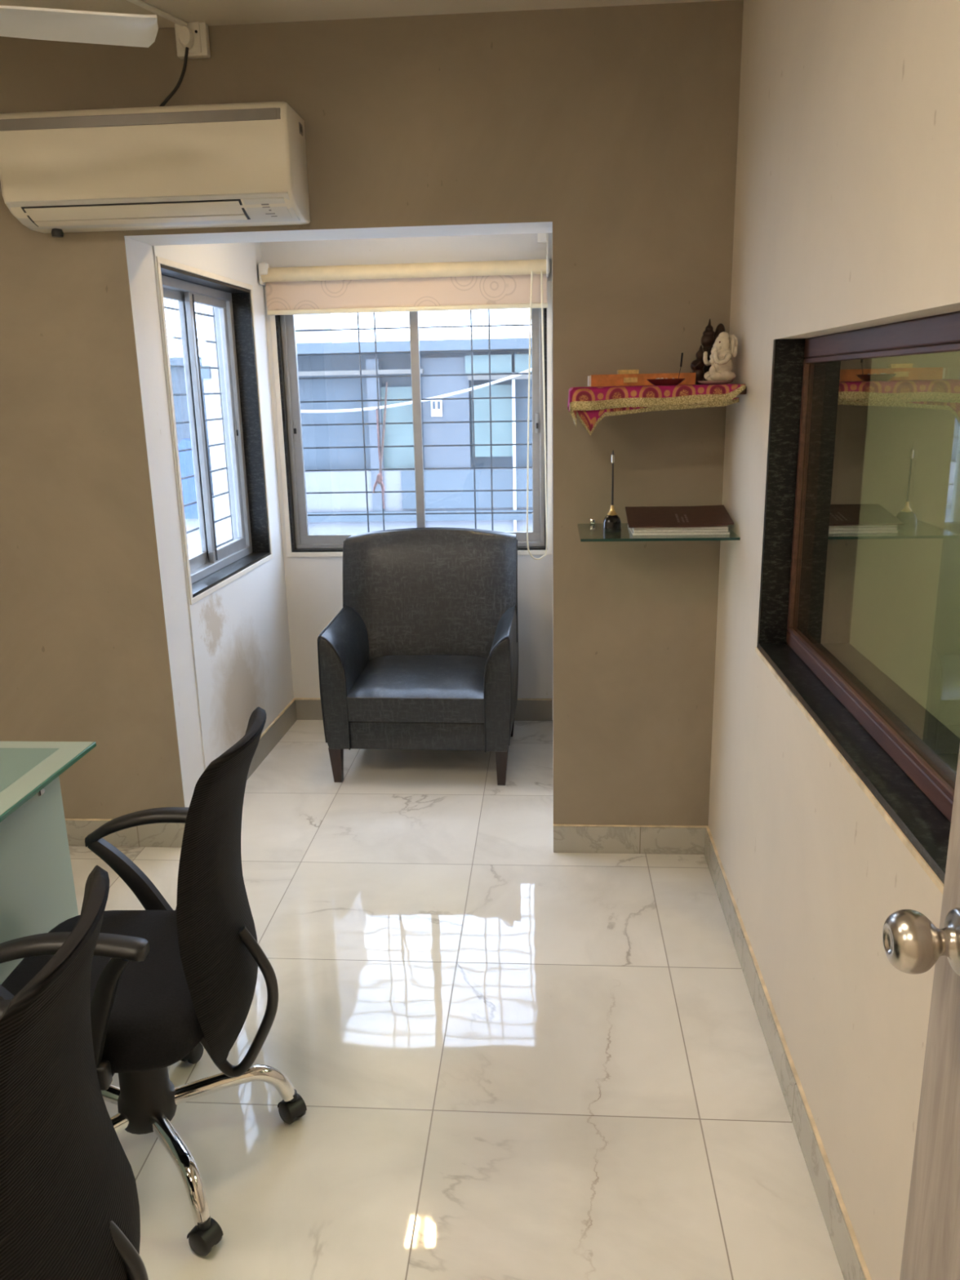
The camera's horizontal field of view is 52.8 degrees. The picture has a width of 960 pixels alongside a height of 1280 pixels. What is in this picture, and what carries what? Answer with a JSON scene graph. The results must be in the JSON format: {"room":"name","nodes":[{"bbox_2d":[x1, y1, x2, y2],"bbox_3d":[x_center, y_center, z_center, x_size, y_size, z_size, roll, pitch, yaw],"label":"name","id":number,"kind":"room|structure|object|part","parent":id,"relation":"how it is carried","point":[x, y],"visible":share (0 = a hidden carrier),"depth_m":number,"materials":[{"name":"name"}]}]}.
{"room":"office","nodes":[
{"label":"office","id":0,"kind":"room"},
{"bbox_2d":[151,242,293,770],"bbox_3d":[-1.070,-0.673,4.081,0.152,2.460,1.381,0,15,6],"label":"wall","id":1,"kind":"structure","parent":0,"point":[240,638],"depth_m":4.07,"materials":[{"name":"white paint"}]},
{"bbox_2d":[164,306,233,547],"bbox_3d":[-1.202,-0.806,3.851,0.030,1.280,1.140,0,15,6],"label":"window grille","id":2,"kind":"object","parent":1,"relation":"in","point":[166,307],"visible":0.13,"depth_m":4.24,"materials":[{"name":"grey metal"}]},
{"bbox_3d":[-1.202,-0.806,3.851,0.030,1.280,1.140,0,15,6],"label":"frame","id":3,"kind":"part","parent":2,"relation":"part of","materials":[{"name":"grey metal"}]},
{"bbox_2d":[155,256,272,604],"bbox_3d":[-1.015,-0.826,3.834,0.005,1.186,0.983,0,15,6],"label":"trim","id":4,"kind":"structure","parent":1,"relation":"attached to","point":[159,260],"depth_m":3.52,"materials":[{"name":"beige paint"}]},
{"bbox_2d":[160,263,270,597],"bbox_3d":[-1.093,-0.826,3.842,0.152,1.146,0.943,0,15,6],"label":"window","id":5,"kind":"structure","parent":1,"relation":"in","point":[232,304],"depth_m":4.15,"materials":[{"name":"black metal"}]},
{"bbox_3d":[-1.165,-0.778,3.655,0.022,1.066,0.494,0,15,6],"label":"sash","id":6,"kind":"part","parent":5,"relation":"part of","materials":[{"name":"grey metal"}]},
{"bbox_3d":[-1.096,-0.880,4.041,0.022,1.066,0.404,0,15,6],"label":"sash","id":7,"kind":"part","parent":5,"relation":"part of","materials":[{"name":"grey metal"}]},
{"bbox_2d":[246,698,297,780],"bbox_3d":[-0.975,0.492,4.262,0.012,0.111,1.157,0,15,6],"label":"baseboard","id":8,"kind":"structure","parent":1,"relation":"attached to","point":[280,726],"depth_m":4.46,"materials":[{"name":"grey tile"}]},
{"bbox_2d":[0,0,728,28],"bbox_3d":[-1.153,-1.326,0.686,3.944,0.200,4.840,0,15,4],"label":"ceiling","id":9,"kind":"structure","parent":0,"point":[212,12],"depth_m":2.71,"materials":[{"name":"paint"}]},
{"bbox_2d":[0,4,158,47],"bbox_3d":[-1.240,-1.358,1.835,1.094,0.318,1.047,0,15,4],"label":"ceiling fan","id":10,"kind":"object","parent":9,"relation":"hanging from","point":[20,22],"visible":1,"depth_m":2.07,"materials":[{"name":"white metal"}]},
{"bbox_2d":[126,0,187,26],"bbox_3d":[-1.085,-1.629,2.243,0.032,0.013,1.263,5,16,21],"label":"cable trunking","id":11,"kind":"object","parent":9,"relation":"attached to","point":[140,3],"visible":0.82,"depth_m":2.69,"materials":[{"name":"white plastic"}]},
{"bbox_2d":[0,0,743,826],"bbox_3d":[-0.964,-0.549,3.274,3.944,2.625,0.218,0,15,4],"label":"wall","id":12,"kind":"structure","parent":0,"point":[611,132],"depth_m":3.03,"materials":[{"name":"brown paint"}]},
{"bbox_2d":[65,818,185,847],"bbox_3d":[-1.885,0.701,3.551,1.660,0.104,0.012,0,15,4],"label":"baseboard","id":13,"kind":"structure","parent":12,"relation":"attached to","point":[161,834],"depth_m":3.50,"materials":[{"name":"tile"}]},
{"bbox_2d":[0,101,310,237],"bbox_3d":[-0.948,-1.367,2.836,0.852,0.314,0.208,0,15,4],"label":"air conditioner","id":14,"kind":"object","parent":12,"relation":"attached to","point":[237,164],"visible":1,"depth_m":2.74,"materials":[{"name":"beige plastic"}]},
{"bbox_3d":[-0.615,-1.250,2.801,0.118,0.042,0.087,0,15,4],"label":"control panel","id":15,"kind":"part","parent":14,"relation":"part of","materials":[{"name":"grey plastic"}]},
{"bbox_3d":[-0.524,-1.493,2.826,0.002,0.030,0.035,0,15,4],"label":"maker plate","id":16,"kind":"part","parent":14,"relation":"part of","materials":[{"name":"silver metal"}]},
{"bbox_2d":[174,22,210,59],"bbox_3d":[-0.839,-1.746,2.805,0.092,0.094,0.060,0,15,4],"label":"wall socket","id":17,"kind":"object","parent":12,"relation":"attached to","point":[194,36],"visible":0.94,"depth_m":2.80,"materials":[{"name":"white plastic"}]},
{"bbox_2d":[159,47,188,106],"bbox_3d":[-0.909,-1.621,2.822,0.140,0.187,0.024,-2,15,-2],"label":"power cord","id":18,"kind":"object","parent":17,"relation":"attached to","point":[184,69],"visible":0.7,"depth_m":2.82,"materials":[{"name":"black plastic"}]},
{"bbox_3d":[-0.844,-1.745,2.802,0.070,0.082,0.006,0,15,4],"label":"plate","id":19,"kind":"part","parent":17,"relation":"part of","materials":[{"name":"white plastic"}]},
{"bbox_2d":[590,518,595,524],"bbox_3d":[0.361,-0.368,3.102,0.016,0.044,0.022,0,15,4],"label":"clamp","id":20,"kind":"object","parent":12,"relation":"attached to","point":[592,520],"visible":0.52,"depth_m":3.09,"materials":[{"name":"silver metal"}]},
{"bbox_2d":[553,823,708,854],"bbox_3d":[0.524,0.696,3.377,0.535,0.104,0.012,0,15,4],"label":"baseboard","id":21,"kind":"structure","parent":12,"relation":"attached to","point":[567,838],"depth_m":3.37,"materials":[{"name":"tile"}]},
{"bbox_2d":[577,523,740,542],"bbox_3d":[0.531,-0.330,2.946,0.456,0.008,0.320,0,15,4],"label":"glass shelf","id":22,"kind":"object","parent":12,"relation":"attached to","point":[588,532],"visible":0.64,"depth_m":2.82,"materials":[{"name":"glass"}]},
{"bbox_2d":[602,505,621,532],"bbox_3d":[0.401,-0.370,2.937,0.056,0.078,0.056,0,15,4],"label":"stand","id":23,"kind":"object","parent":22,"relation":"on","point":[611,522],"visible":1,"depth_m":2.92,"materials":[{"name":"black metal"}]},
{"bbox_2d":[611,449,614,505],"bbox_3d":[0.399,-0.487,2.906,0.010,0.164,0.010,0,15,4],"label":"pen","id":24,"kind":"object","parent":23,"relation":"on","point":[612,455],"visible":1,"depth_m":2.91,"materials":[{"name":"black metal"}]},
{"bbox_2d":[627,524,729,535],"bbox_3d":[0.596,-0.340,2.926,0.281,0.016,0.190,0,15,4],"label":"paper stack","id":25,"kind":"object","parent":22,"relation":"on","point":[662,531],"visible":0.52,"depth_m":2.84,"materials":[{"name":"white paper"}]},
{"bbox_2d":[625,505,733,529],"bbox_3d":[0.596,-0.371,2.921,0.302,0.045,0.213,0,15,6],"label":"book","id":26,"kind":"object","parent":25,"relation":"on","point":[708,517],"visible":1,"depth_m":2.90,"materials":[{"name":"brown leather"}]},
{"bbox_2d":[675,514,688,522],"bbox_3d":[0.605,-0.365,2.896,0.032,0.014,0.087,0,15,6],"label":"print","id":27,"kind":"object","parent":26,"relation":"on","point":[678,517],"depth_m":2.89,"materials":[{"name":"silver metal"}]},
{"bbox_2d":[739,386,746,394],"bbox_3d":[0.512,-0.731,2.846,0.476,0.022,0.310,0,15,4],"label":"wall shelf","id":28,"kind":"object","parent":12,"relation":"attached to","point":[744,392],"visible":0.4,"depth_m":2.68,"materials":[{"name":"brown wood"}]},
{"bbox_2d":[567,383,746,435],"bbox_3d":[0.501,-0.679,2.842,0.483,0.134,0.329,0,15,4],"label":"cloth","id":29,"kind":"object","parent":28,"relation":"on","point":[590,405],"visible":0.94,"depth_m":2.69,"materials":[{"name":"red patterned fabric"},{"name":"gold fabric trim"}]},
{"bbox_2d":[587,372,696,386],"bbox_3d":[0.476,-0.769,2.857,0.312,0.034,0.046,-1,15,2],"label":"box","id":30,"kind":"object","parent":29,"relation":"on","point":[618,380],"visible":0.97,"depth_m":2.84,"materials":[{"name":"orange paper"}]},
{"bbox_2d":[617,369,639,373],"bbox_3d":[0.437,-0.792,2.859,0.060,0.012,0.030,-1,15,2],"label":"card","id":31,"kind":"object","parent":30,"relation":"on","point":[619,371],"visible":0.91,"depth_m":2.85,"materials":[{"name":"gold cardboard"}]},
{"bbox_2d":[647,377,684,385],"bbox_3d":[0.530,-0.737,2.758,0.110,0.021,0.046,0,15,4],"label":"dish","id":32,"kind":"object","parent":29,"relation":"on","point":[657,381],"visible":0.98,"depth_m":2.75,"materials":[{"name":"red ceramic"}]},
{"bbox_2d":[678,352,683,378],"bbox_3d":[0.570,-0.775,2.748,0.014,0.078,0.006,0,15,4],"label":"incense stick","id":33,"kind":"object","parent":32,"relation":"in","point":[682,354],"visible":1,"depth_m":2.74,"materials":[{"name":"black"}]},
{"bbox_2d":[689,345,705,384],"bbox_3d":[0.640,-0.808,2.841,0.045,0.113,0.044,-11,18,-34],"label":"bronze figurine","id":34,"kind":"object","parent":29,"relation":"on","point":[697,366],"visible":0.84,"depth_m":2.83,"materials":[{"name":"brown metal"}]},
{"bbox_2d":[692,318,724,380],"bbox_3d":[0.680,-0.858,2.882,0.093,0.188,0.072,-3,15,-6],"label":"idol","id":35,"kind":"object","parent":29,"relation":"on","point":[708,337],"visible":0.28,"depth_m":2.86,"materials":[{"name":"brown metal"}]},
{"bbox_2d":[697,380,733,384],"bbox_3d":[0.674,-0.738,2.769,0.100,0.010,0.100,0,15,4],"label":"plate","id":36,"kind":"object","parent":29,"relation":"on","point":[703,382],"visible":0.98,"depth_m":2.73,"materials":[{"name":"white ceramic"}]},
{"bbox_2d":[702,331,737,380],"bbox_3d":[0.687,-0.804,2.750,0.087,0.140,0.087,-6,15,-17],"label":"idol","id":37,"kind":"object","parent":36,"relation":"on","point":[725,347],"visible":0.98,"depth_m":2.73,"materials":[{"name":"ceramic"}]},
{"bbox_2d":[260,232,552,719],"bbox_3d":[-0.206,-0.821,4.572,1.488,2.460,0.200,0,15,4],"label":"wall","id":38,"kind":"structure","parent":0,"point":[313,584],"depth_m":4.59,"materials":[{"name":"white paint"}]},
{"bbox_2d":[257,232,550,559],"bbox_3d":[-0.321,-1.124,4.341,1.270,1.548,0.104,0,15,4],"label":"roller blind","id":39,"kind":"object","parent":38,"relation":"attached to","point":[522,283],"visible":0.96,"depth_m":4.24,"materials":[{"name":"fabric"}]},
{"bbox_3d":[-0.326,-1.461,4.273,1.247,0.020,0.018,0,15,4],"label":"rail","id":40,"kind":"part","parent":39,"relation":"part of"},
{"bbox_3d":[0.251,-0.989,4.311,0.097,1.280,0.013,0,15,4],"label":"pull chain","id":41,"kind":"part","parent":39,"relation":"part of","materials":[{"name":"white plastic"}]},
{"bbox_2d":[275,307,547,552],"bbox_3d":[-0.297,-1.020,4.526,1.220,1.187,0.200,0,15,4],"label":"window","id":42,"kind":"structure","parent":38,"relation":"in","point":[301,541],"depth_m":4.50,"materials":[{"name":"grey metal"}]},
{"bbox_3d":[-0.577,-1.014,4.503,0.616,1.151,0.023,0,15,4],"label":"sash","id":43,"kind":"part","parent":42,"relation":"part of","materials":[{"name":"grey metal"}]},
{"bbox_3d":[-0.011,-1.023,4.490,0.596,1.151,0.023,0,15,4],"label":"sash","id":44,"kind":"part","parent":42,"relation":"part of","materials":[{"name":"grey metal"}]},
{"bbox_2d":[270,280,552,556],"bbox_3d":[-0.303,-0.983,4.428,1.264,1.209,0.008,0,15,4],"label":"trim","id":45,"kind":"structure","parent":38,"relation":"attached to","point":[273,324],"depth_m":4.45,"materials":[{"name":"beige paint"}]},
{"bbox_2d":[295,309,533,532],"bbox_3d":[-0.286,-1.033,4.641,1.340,1.320,0.024,0,15,4],"label":"window grille","id":46,"kind":"object","parent":38,"relation":"in","point":[489,349],"visible":0.23,"depth_m":4.63,"materials":[{"name":"grey metal"}]},
{"bbox_2d":[373,382,387,509],"bbox_3d":[-0.479,-0.930,4.657,0.095,0.601,0.031,0,15,4],"label":"stick","id":47,"kind":"object","parent":46,"relation":"hanging from","point":[379,481],"visible":1,"depth_m":4.67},
{"bbox_3d":[-0.482,-0.875,4.684,0.021,0.480,0.007,0,15,4],"label":"cord","id":48,"kind":"part","parent":47,"relation":"part of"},
{"bbox_2d":[293,697,551,720],"bbox_3d":[-0.284,0.342,4.775,1.278,0.111,0.012,0,15,4],"label":"baseboard","id":49,"kind":"structure","parent":38,"relation":"attached to","point":[307,708],"depth_m":4.74,"materials":[{"name":"grey tile"}]},
{"bbox_2d":[68,720,844,1279],"bbox_3d":[-1.048,1.232,2.062,3.944,0.200,6.205,0,15,4],"label":"floor","id":50,"kind":"structure","parent":0,"point":[508,1055],"depth_m":2.35,"materials":[{"name":"tile"}]},
{"bbox_2d":[0,741,96,984],"bbox_3d":[-1.504,0.843,1.688,1.000,0.762,1.750,0,15,4],"label":"desk","id":51,"kind":"object","parent":50,"relation":"on","point":[37,895],"visible":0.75,"depth_m":2.17,"materials":[{"name":"green glass"}]},
{"bbox_3d":[-1.510,0.472,1.600,0.862,0.001,1.628,0,15,4],"label":"pane","id":52,"kind":"part","parent":51,"relation":"part of","materials":[{"name":"teal glass"}]},
{"bbox_3d":[-1.028,0.769,1.633,0.012,0.572,1.428,0,15,4],"label":"panel","id":53,"kind":"part","parent":51,"relation":"part of","materials":[{"name":"green glass"}]},
{"bbox_3d":[-1.511,0.482,1.593,1.000,0.012,1.750,0,15,4],"label":"glass","id":54,"kind":"part","parent":51,"relation":"part of","materials":[{"name":"green glass"}]},
{"bbox_2d":[0,865,148,1279],"bbox_3d":[-0.742,0.821,1.297,0.627,0.968,0.626,-2,15,-5],"label":"office chair","id":55,"kind":"object","parent":50,"relation":"on","point":[69,1206],"visible":1,"depth_m":1.17,"materials":[{"name":"black fabric"}]},
{"bbox_3d":[-0.789,0.607,1.491,0.295,0.087,0.048,-2,15,-5],"label":"armrest","id":56,"kind":"part","parent":55,"relation":"part of","materials":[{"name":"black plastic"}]},
{"bbox_2d":[0,706,306,1256],"bbox_3d":[-0.720,0.637,1.996,0.636,0.970,0.614,-1,15,3],"label":"office chair","id":57,"kind":"object","parent":50,"relation":"on","point":[167,984],"visible":0.79,"depth_m":1.86,"materials":[{"name":"black fabric"}]},
{"bbox_3d":[-0.746,0.555,1.683,0.340,0.087,0.048,-1,15,3],"label":"armrest","id":58,"kind":"part","parent":57,"relation":"part of","materials":[{"name":"black plastic"}]},
{"bbox_3d":[-0.740,0.704,1.988,0.450,0.097,0.476,-1,15,3],"label":"seat","id":59,"kind":"part","parent":57,"relation":"part of","materials":[{"name":"black fabric"}]},
{"bbox_3d":[-0.878,0.998,2.118,0.267,0.102,0.035,3,15,17],"label":"leg","id":60,"kind":"part","parent":57,"relation":"part of","materials":[{"name":"silver metal"}]},
{"bbox_3d":[-0.810,1.047,1.928,0.035,0.102,0.267,9,18,34],"label":"leg","id":61,"kind":"part","parent":57,"relation":"part of","materials":[{"name":"silver metal"}]},
{"bbox_3d":[-0.724,0.424,2.181,0.340,0.087,0.048,-1,15,3],"label":"armrest","id":62,"kind":"part","parent":57,"relation":"part of","materials":[{"name":"black plastic"}]},
{"bbox_3d":[-0.603,1.042,1.930,0.035,0.102,0.267,-12,18,-35],"label":"leg","id":63,"kind":"part","parent":57,"relation":"part of","materials":[{"name":"silver metal"}]},
{"bbox_3d":[-0.484,0.524,1.930,0.145,0.727,0.366,-1,15,3],"label":"backrest","id":64,"kind":"part","parent":57,"relation":"part of","materials":[{"name":"black fabric"}]},
{"bbox_3d":[-0.542,0.990,2.122,0.267,0.102,0.035,-6,15,-18],"label":"leg","id":65,"kind":"part","parent":57,"relation":"part of","materials":[{"name":"silver metal"}]},
{"bbox_2d":[317,527,519,785],"bbox_3d":[-0.233,0.044,4.204,0.782,0.975,0.690,0,15,6],"label":"armchair","id":66,"kind":"object","parent":50,"relation":"on","point":[420,652],"visible":1,"depth_m":4.25,"materials":[{"name":"grey fabric"},{"name":"dark leather"},{"name":"dark wood"}]},
{"bbox_3d":[-0.599,0.517,4.048,0.052,0.156,0.052,0,15,6],"label":"leg","id":67,"kind":"part","parent":66,"relation":"part of","materials":[{"name":"brown wood"}]},
{"bbox_3d":[-0.569,0.137,4.204,0.107,0.507,0.560,0,15,6],"label":"arm","id":68,"kind":"part","parent":66,"relation":"part of","materials":[{"name":"grey leather"}]},
{"bbox_3d":[-0.230,0.320,4.242,0.574,0.120,0.596,0,15,6],"label":"rail","id":69,"kind":"part","parent":66,"relation":"part of","materials":[{"name":"grey leather"}]},
{"bbox_2d":[346,655,487,723],"bbox_3d":[-0.240,0.203,4.135,0.568,0.155,0.464,0,15,6],"label":"seat cushion","id":70,"kind":"object","parent":66,"relation":"on","point":[381,689],"depth_m":3.96,"materials":[{"name":"grey leather"}]},
{"bbox_3d":[-0.214,-0.086,4.386,0.772,0.815,0.270,0,15,6],"label":"backrest","id":71,"kind":"part","parent":66,"relation":"part of","materials":[{"name":"grey leather"}]},
{"bbox_3d":[0.092,0.520,3.980,0.052,0.156,0.052,0,15,6],"label":"leg","id":72,"kind":"part","parent":66,"relation":"part of","materials":[{"name":"brown wood"}]},
{"bbox_3d":[0.097,0.140,4.139,0.107,0.507,0.560,0,15,6],"label":"arm","id":73,"kind":"part","parent":66,"relation":"part of","materials":[{"name":"grey leather"}]},
{"bbox_3d":[0.141,0.375,4.529,0.052,0.156,0.052,0,15,6],"label":"leg","id":74,"kind":"part","parent":66,"relation":"part of","materials":[{"name":"brown wood"}]},
{"bbox_2d":[708,0,959,1279],"bbox_3d":[0.727,0.038,0.902,0.230,2.625,4.422,0,15,4],"label":"wall","id":75,"kind":"structure","parent":0,"point":[846,218],"depth_m":1.90,"materials":[{"name":"beige paint"}]},
{"bbox_2d":[704,826,871,1279],"bbox_3d":[0.632,1.258,1.225,0.012,0.105,4.410,0,15,4],"label":"baseboard","id":76,"kind":"structure","parent":75,"relation":"attached to","point":[850,1257],"depth_m":2.14,"materials":[{"name":"tile"}]},
{"bbox_2d":[755,647,943,894],"bbox_3d":[0.662,0.274,1.611,0.004,0.012,1.959,0,15,4],"label":"trim","id":77,"kind":"structure","parent":75,"relation":"attached to","point":[936,881],"depth_m":1.68,"materials":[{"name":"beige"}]},
{"bbox_2d":[756,311,959,884],"bbox_3d":[0.770,-0.107,1.500,0.231,0.776,1.955,0,15,4],"label":"window","id":78,"kind":"structure","parent":75,"relation":"in","point":[906,757],"depth_m":2.25,"materials":[{"name":"black stone"}]},
{"bbox_3d":[0.737,-0.112,1.510,0.006,0.678,1.859,0,15,4],"label":"pane","id":79,"kind":"part","parent":78,"relation":"part of","materials":[{"name":"clear glass"}]},
{"bbox_2d":[882,746,959,1279],"bbox_3d":[0.413,0.442,0.568,0.108,2.012,0.861,0,15,4],"label":"door","id":80,"kind":"structure","parent":75,"relation":"in","point":[913,944],"depth_m":0.95,"materials":[{"name":"grey laminate"}]},
{"bbox_3d":[0.419,0.282,0.905,0.072,0.063,0.063,0,15,4],"label":"knob","id":81,"kind":"part","parent":80,"relation":"part of","materials":[{"name":"metal"}]},
{"bbox_2d":[849,351,959,738],"bbox_3d":[2.332,-0.675,3.490,2.600,2.625,0.200,0,15,4],"label":"wall","id":82,"kind":"structure","parent":0,"point":[905,615],"depth_m":3.52,"materials":[{"name":"beige paint"}]},
{"label":"outside","id":83,"kind":"structure","parent":0,"visible":0},
{"bbox_3d":[1.380,-0.963,22.821,60.000,0.200,35.295,0,15,4],"label":"ground","id":84,"kind":"structure","parent":83,"visible":0},
{"bbox_2d":[169,356,217,556],"bbox_3d":[-5.083,-1.267,13.871,4.400,5.200,3.300,0,15,4],"label":"building","id":85,"kind":"structure","parent":84,"relation":"on","point":[178,377],"depth_m":11.98,"materials":[{"name":"stone"}]},
{"bbox_2d":[177,438,198,519],"bbox_3d":[-3.559,-1.956,11.745,0.450,0.950,0.160,0,15,4],"label":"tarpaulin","id":86,"kind":"object","parent":85,"relation":"attached to","point":[186,463],"visible":0.29,"depth_m":11.67,"materials":[{"name":"blue plastic"}]},
{"bbox_2d":[196,303,332,546],"bbox_3d":[-1.985,-2.178,9.608,0.480,9.000,3.030,0,15,4],"label":"sky","id":87,"kind":"structure","parent":84,"relation":"on","point":[302,322],"depth_m":8.25,"materials":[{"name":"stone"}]},
{"bbox_2d":[296,337,533,534],"bbox_3d":[0.881,0.068,8.405,5.320,5.150,0.500,0,15,4],"label":"building","id":88,"kind":"structure","parent":84,"relation":"on","point":[510,361],"depth_m":7.94,"materials":[{"name":"painted plaster"},{"name":"glass"}]},
{"bbox_2d":[300,368,531,413],"bbox_3d":[-0.239,-2.122,7.716,3.812,0.560,0.312,0,15,6],"label":"overhead cable","id":89,"kind":"object","parent":88,"relation":"attached to","point":[526,371],"visible":0.44,"depth_m":7.68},
{"bbox_2d":[421,356,471,470],"bbox_3d":[-0.273,-1.844,7.904,0.380,0.890,0.090,0,15,4],"label":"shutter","id":90,"kind":"object","parent":88,"relation":"hanging from","point":[455,410],"depth_m":7.87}
]}

